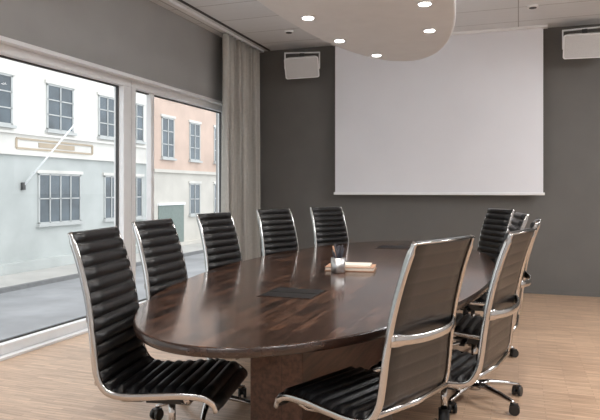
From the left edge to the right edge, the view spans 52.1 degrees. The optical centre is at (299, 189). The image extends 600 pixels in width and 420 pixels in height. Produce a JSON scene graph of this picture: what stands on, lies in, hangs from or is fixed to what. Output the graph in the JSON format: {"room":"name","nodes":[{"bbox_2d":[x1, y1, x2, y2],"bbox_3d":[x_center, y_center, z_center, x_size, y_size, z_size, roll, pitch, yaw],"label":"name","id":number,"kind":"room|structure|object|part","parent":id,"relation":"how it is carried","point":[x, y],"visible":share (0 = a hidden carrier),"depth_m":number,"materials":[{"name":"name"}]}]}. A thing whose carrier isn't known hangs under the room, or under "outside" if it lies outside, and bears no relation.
{"room":"conference room","nodes":[
{"label":"conference room","id":0,"kind":"room"},
{"bbox_2d":[0,0,222,212],"bbox_3d":[-2.641,-0.360,3.987,0.250,3.320,10.740,0,0,20],"label":"wall","id":1,"kind":"structure","parent":0,"point":[145,39],"depth_m":6.18,"materials":[{"name":"grey paint"}]},
{"bbox_2d":[0,328,87,360],"bbox_3d":[-2.590,1.290,3.852,0.065,0.020,9.720,0,0,20],"label":"trim","id":2,"kind":"structure","parent":1,"relation":"attached to","point":[74,334],"depth_m":5.08,"materials":[{"name":"white paint"}]},
{"bbox_2d":[0,55,118,342],"bbox_3d":[-2.383,0.070,4.771,0.030,2.260,3.130,0,0,20],"label":"gasket","id":3,"kind":"object","parent":1,"relation":"attached to","point":[1,56],"visible":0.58,"depth_m":6.02,"materials":[{"name":"rubber"}]},
{"bbox_2d":[0,43,130,355],"bbox_3d":[-2.369,0.065,4.766,0.120,2.470,3.390,0,0,20],"label":"frame","id":4,"kind":"object","parent":1,"relation":"attached to","point":[124,84],"visible":0.5,"depth_m":6.17,"materials":[{"name":"white paint"}]},
{"bbox_2d":[0,35,221,105],"bbox_3d":[-2.585,-1.152,3.850,0.077,0.034,9.720,0,0,20],"label":"trim","id":5,"kind":"structure","parent":1,"relation":"attached to","point":[5,40],"depth_m":5.72,"materials":[{"name":"white paint"}]},
{"bbox_2d":[146,94,153,219],"bbox_3d":[-1.655,0.070,6.778,0.065,2.260,0.060,0,0,20],"label":"trim","id":6,"kind":"structure","parent":1,"relation":"attached to","point":[149,98],"depth_m":6.75,"materials":[{"name":"white paint"}]},
{"bbox_2d":[131,80,221,306],"bbox_3d":[-1.424,0.065,7.418,0.120,2.470,2.220,0,0,20],"label":"frame","id":7,"kind":"object","parent":1,"relation":"attached to","point":[138,86],"visible":0.19,"depth_m":6.41,"materials":[{"name":"white paint"}]},
{"bbox_2d":[136,90,220,301],"bbox_3d":[-1.438,0.070,7.423,0.030,2.260,2.080,0,0,20],"label":"gasket","id":8,"kind":"object","parent":1,"relation":"attached to","point":[136,90],"visible":0.3,"depth_m":8.39,"materials":[{"name":"rubber"}]},
{"bbox_2d":[0,291,599,419],"bbox_3d":[0.798,1.400,2.762,7.550,0.200,10.740,0,0,20],"label":"floor","id":9,"kind":"structure","parent":0,"point":[556,338],"depth_m":4.16,"materials":[{"name":"brown wood"}]},
{"bbox_2d":[67,226,247,419],"bbox_3d":[-0.599,0.739,2.788,0.726,1.122,0.642,0,0,9],"label":"office chair","id":10,"kind":"object","parent":9,"relation":"on","point":[123,369],"visible":0.93,"depth_m":2.70,"materials":[{"name":"black leather"}]},
{"bbox_2d":[131,218,249,419],"bbox_3d":[-0.548,0.739,3.596,0.745,1.122,0.667,0,0,17],"label":"office chair","id":11,"kind":"object","parent":9,"relation":"on","point":[158,242],"visible":0.43,"depth_m":3.58,"materials":[{"name":"black leather"}]},
{"bbox_3d":[-0.566,0.541,3.596,0.676,0.723,0.470,0,0,17],"label":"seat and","id":12,"kind":"part","parent":11,"relation":"part of","materials":[{"name":"black leather"}]},
{"bbox_3d":[-0.578,0.552,3.600,0.675,0.747,0.502,0,0,17],"label":"frame","id":13,"kind":"part","parent":11,"relation":"part of","materials":[{"name":"metal"}]},
{"bbox_2d":[196,212,242,359],"bbox_3d":[-0.362,0.739,4.675,0.724,1.122,0.642,0,0,28],"label":"office chair","id":14,"kind":"object","parent":9,"relation":"on","point":[218,233],"visible":0.33,"depth_m":4.72,"materials":[{"name":"black leather"}]},
{"bbox_3d":[-0.391,0.552,4.658,0.675,0.747,0.502,0,0,28],"label":"frame","id":15,"kind":"part","parent":14,"relation":"part of","materials":[{"name":"metal"}]},
{"bbox_3d":[-0.381,0.541,4.653,0.676,0.723,0.470,0,0,28],"label":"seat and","id":16,"kind":"part","parent":14,"relation":"part of","materials":[{"name":"black leather"}]},
{"bbox_2d":[256,208,298,255],"bbox_3d":[0.011,0.739,5.572,0.745,1.122,0.667,0,0,43],"label":"office chair","id":17,"kind":"object","parent":9,"relation":"on","point":[278,233],"visible":0.38,"depth_m":5.72,"materials":[{"name":"black leather"}]},
{"bbox_2d":[133,241,494,419],"bbox_3d":[0.430,0.928,4.486,1.900,0.744,4.860,0,0,20],"label":"conference table","id":18,"kind":"object","parent":9,"relation":"on","point":[296,321],"visible":0.8,"depth_m":3.06,"materials":[{"name":"brown wood"}]},
{"bbox_2d":[331,244,344,272],"bbox_3d":[0.260,0.464,4.175,0.098,0.192,0.098,0,0,20],"label":"pen holder","id":19,"kind":"object","parent":18,"relation":"on","point":[338,261],"visible":1,"depth_m":4.14,"materials":[{"name":"metal"}]},
{"bbox_2d":[325,262,376,271],"bbox_3d":[0.359,0.539,4.317,0.340,0.040,0.220,0,0,12],"label":"stack","id":20,"kind":"object","parent":18,"relation":"on","point":[349,266],"visible":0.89,"depth_m":4.22,"materials":[{"name":"paper"}]},
{"bbox_2d":[310,207,348,246],"bbox_3d":[0.506,0.739,6.233,0.650,1.122,0.730,0,0,-39],"label":"office chair","id":21,"kind":"object","parent":9,"relation":"on","point":[329,223],"visible":0.23,"depth_m":6.41,"materials":[{"name":"black leather"}]},
{"bbox_2d":[274,235,474,419],"bbox_3d":[0.272,0.739,2.494,0.724,1.122,0.642,0,0,43],"label":"office chair","id":22,"kind":"object","parent":9,"relation":"on","point":[418,343],"visible":1,"depth_m":2.35,"materials":[{"name":"black leather"}]},
{"bbox_2d":[370,227,536,419],"bbox_3d":[0.709,0.739,2.947,0.726,1.122,0.642,0,0,34],"label":"office chair","id":23,"kind":"object","parent":9,"relation":"on","point":[500,308],"visible":0.69,"depth_m":2.77,"materials":[{"name":"black leather"}]},
{"bbox_2d":[456,208,514,317],"bbox_3d":[1.590,0.739,5.801,0.745,1.122,0.667,0,0,-13],"label":"office chair","id":24,"kind":"object","parent":9,"relation":"on","point":[496,222],"visible":0.33,"depth_m":5.83,"materials":[{"name":"black leather"}]},
{"bbox_3d":[1.605,0.541,5.810,0.676,0.723,0.470,0,0,-13],"label":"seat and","id":25,"kind":"part","parent":24,"relation":"part of","materials":[{"name":"black leather"}]},
{"bbox_3d":[1.617,0.552,5.813,0.675,0.747,0.502,0,0,-13],"label":"frame","id":26,"kind":"part","parent":24,"relation":"part of","materials":[{"name":"metal"}]},
{"bbox_2d":[453,212,528,357],"bbox_3d":[1.410,0.739,4.836,0.688,1.122,0.652,0,0,10],"label":"office chair","id":27,"kind":"object","parent":9,"relation":"on","point":[519,221],"visible":0.22,"depth_m":4.76,"materials":[{"name":"black leather"}]},
{"bbox_3d":[1.418,0.552,4.844,0.675,0.747,0.502,0,0,10],"label":"frame","id":28,"kind":"part","parent":27,"relation":"part of","materials":[{"name":"metal"}]},
{"bbox_3d":[1.406,0.541,4.846,0.676,0.723,0.470,0,0,10],"label":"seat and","id":29,"kind":"part","parent":27,"relation":"part of","materials":[{"name":"black leather"}]},
{"bbox_2d":[447,219,541,415],"bbox_3d":[1.099,0.739,3.795,0.745,1.122,0.667,0,0,24],"label":"office chair","id":30,"kind":"object","parent":9,"relation":"on","point":[467,328],"visible":0.31,"depth_m":3.73,"materials":[{"name":"silver metal"}]},
{"bbox_3d":[1.117,0.541,3.792,0.676,0.723,0.470,0,0,24],"label":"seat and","id":31,"kind":"part","parent":30,"relation":"part of","materials":[{"name":"black leather"}]},
{"bbox_3d":[1.127,0.552,3.788,0.675,0.747,0.502,0,0,24],"label":"frame","id":32,"kind":"part","parent":30,"relation":"part of","materials":[{"name":"metal"}]},
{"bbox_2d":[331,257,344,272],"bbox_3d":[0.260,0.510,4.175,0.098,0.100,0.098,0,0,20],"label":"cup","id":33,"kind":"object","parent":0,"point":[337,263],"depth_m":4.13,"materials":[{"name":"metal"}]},
{"bbox_2d":[150,0,599,50],"bbox_3d":[0.798,-2.120,2.762,7.550,0.200,10.740,0,0,20],"label":"ceiling","id":34,"kind":"structure","parent":0,"point":[252,19],"depth_m":7.14,"materials":[{"name":"paint"}]},
{"bbox_2d":[162,0,269,52],"bbox_3d":[-2.262,-2.005,3.932,0.160,0.030,10.490,0,0,20],"label":"rail","id":35,"kind":"object","parent":34,"relation":"attached to","point":[170,2],"depth_m":7.29,"materials":[{"name":"white metal"}]},
{"bbox_2d":[221,33,260,260],"bbox_3d":[-0.779,-0.350,8.285,0.162,3.260,1.129,0,0,20],"label":"curtain","id":36,"kind":"object","parent":34,"relation":"hanging from","point":[240,156],"visible":0.8,"depth_m":8.21,"materials":[{"name":"fabric"}]},
{"bbox_2d":[284,30,293,33],"bbox_3d":[-0.142,-2.008,7.800,0.119,0.024,0.119,0,0,20],"label":"ceiling sensor","id":37,"kind":"object","parent":34,"relation":"attached to","point":[286,31],"depth_m":7.77,"materials":[{"name":"white plastic"}]},
{"bbox_2d":[257,0,455,60],"bbox_3d":[0.344,-1.702,4.336,1.400,0.636,5.040,0,0,20],"label":"ceiling canopy","id":38,"kind":"object","parent":34,"relation":"hanging from","point":[390,30],"depth_m":5.16,"materials":[{"name":"white paint"}]},
{"bbox_2d":[331,24,547,194],"bbox_3d":[1.737,-0.978,7.979,2.760,2.085,0.100,0,0,20],"label":"projection screen","id":39,"kind":"object","parent":34,"relation":"hanging from","point":[466,117],"visible":0.87,"depth_m":7.91,"materials":[{"name":"fabric"}]},
{"bbox_3d":[1.737,-2.005,7.979,2.760,0.030,0.100,0,0,20],"label":"casing","id":40,"kind":"part","parent":39,"relation":"part of","materials":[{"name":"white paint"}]},
{"bbox_2d":[527,4,538,8],"bbox_3d":[2.557,-2.008,6.732,0.119,0.024,0.119,0,0,20],"label":"ceiling sensor","id":41,"kind":"object","parent":34,"relation":"attached to","point":[534,6],"depth_m":6.70,"materials":[{"name":"white plastic"}]},
{"bbox_2d":[260,24,599,292],"bbox_3d":[2.727,-0.360,7.882,7.750,3.720,0.200,0,0,20],"label":"wall","id":42,"kind":"structure","parent":0,"point":[297,116],"depth_m":8.01,"materials":[{"name":"grey paint"}]},
{"bbox_2d":[284,52,319,78],"bbox_3d":[0.034,-1.712,8.506,0.494,0.376,0.368,0,0,6],"label":"wall speaker","id":43,"kind":"object","parent":42,"relation":"attached to","point":[303,66],"visible":1,"depth_m":8.38,"materials":[{"name":"white paint"}]},
{"bbox_2d":[487,289,599,296],"bbox_3d":[2.715,1.275,7.774,7.300,0.050,0.012,0,0,20],"label":"baseboard","id":44,"kind":"structure","parent":42,"relation":"attached to","point":[531,291],"depth_m":7.58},
{"bbox_2d":[562,26,599,58],"bbox_3d":[3.392,-1.734,7.311,0.494,0.372,0.368,0,0,24],"label":"wall speaker","id":45,"kind":"object","parent":42,"relation":"attached to","point":[582,45],"visible":1,"depth_m":7.21,"materials":[{"name":"white paint"}]},
{"bbox_2d":[564,34,599,57],"bbox_3d":[3.339,-1.686,7.191,0.444,0.258,0.106,0,0,24],"label":"grille","id":46,"kind":"object","parent":45,"relation":"attached to","point":[575,45],"depth_m":7.20,"materials":[{"name":"white plastic"}]},
{"label":"outside","id":47,"kind":"structure","parent":0,"visible":0},
{"bbox_2d":[0,243,203,292],"bbox_3d":[-5.806,2.835,25.951,1.950,0.330,75.000,0,0,20],"label":"sidewalk","id":48,"kind":"structure","parent":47,"point":[17,281],"depth_m":19.16,"materials":[{"name":"concrete"}]},
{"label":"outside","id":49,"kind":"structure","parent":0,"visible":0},
{"bbox_2d":[0,253,205,339],"bbox_3d":[-0.554,2.900,24.081,9.200,0.200,75.000,0,0,20],"label":"street","id":50,"kind":"structure","parent":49,"point":[25,310],"depth_m":15.13,"materials":[{"name":"grey asphalt"}]},
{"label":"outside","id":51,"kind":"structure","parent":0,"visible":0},
{"bbox_2d":[154,97,215,245],"bbox_3d":[-5.787,-2.450,38.391,6.340,10.500,21.550,0,0,20],"label":"building","id":52,"kind":"structure","parent":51,"point":[184,135],"depth_m":29.84,"materials":[{"name":"paint"}]},
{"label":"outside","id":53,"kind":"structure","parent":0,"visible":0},
{"bbox_2d":[0,58,145,275],"bbox_3d":[-15.361,-2.950,11.520,6.330,11.500,35.400,0,0,20],"label":"building","id":54,"kind":"structure","parent":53,"point":[72,190],"depth_m":21.59,"materials":[{"name":"white paint"}]},
{"bbox_2d":[21,105,90,189],"bbox_3d":[-8.341,-1.506,21.033,2.347,3.012,0.146,0,0,-41],"label":"flagpole","id":55,"kind":"object","parent":54,"relation":"attached to","point":[23,184],"visible":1,"depth_m":20.77,"materials":[{"name":"white metal"}]}
]}

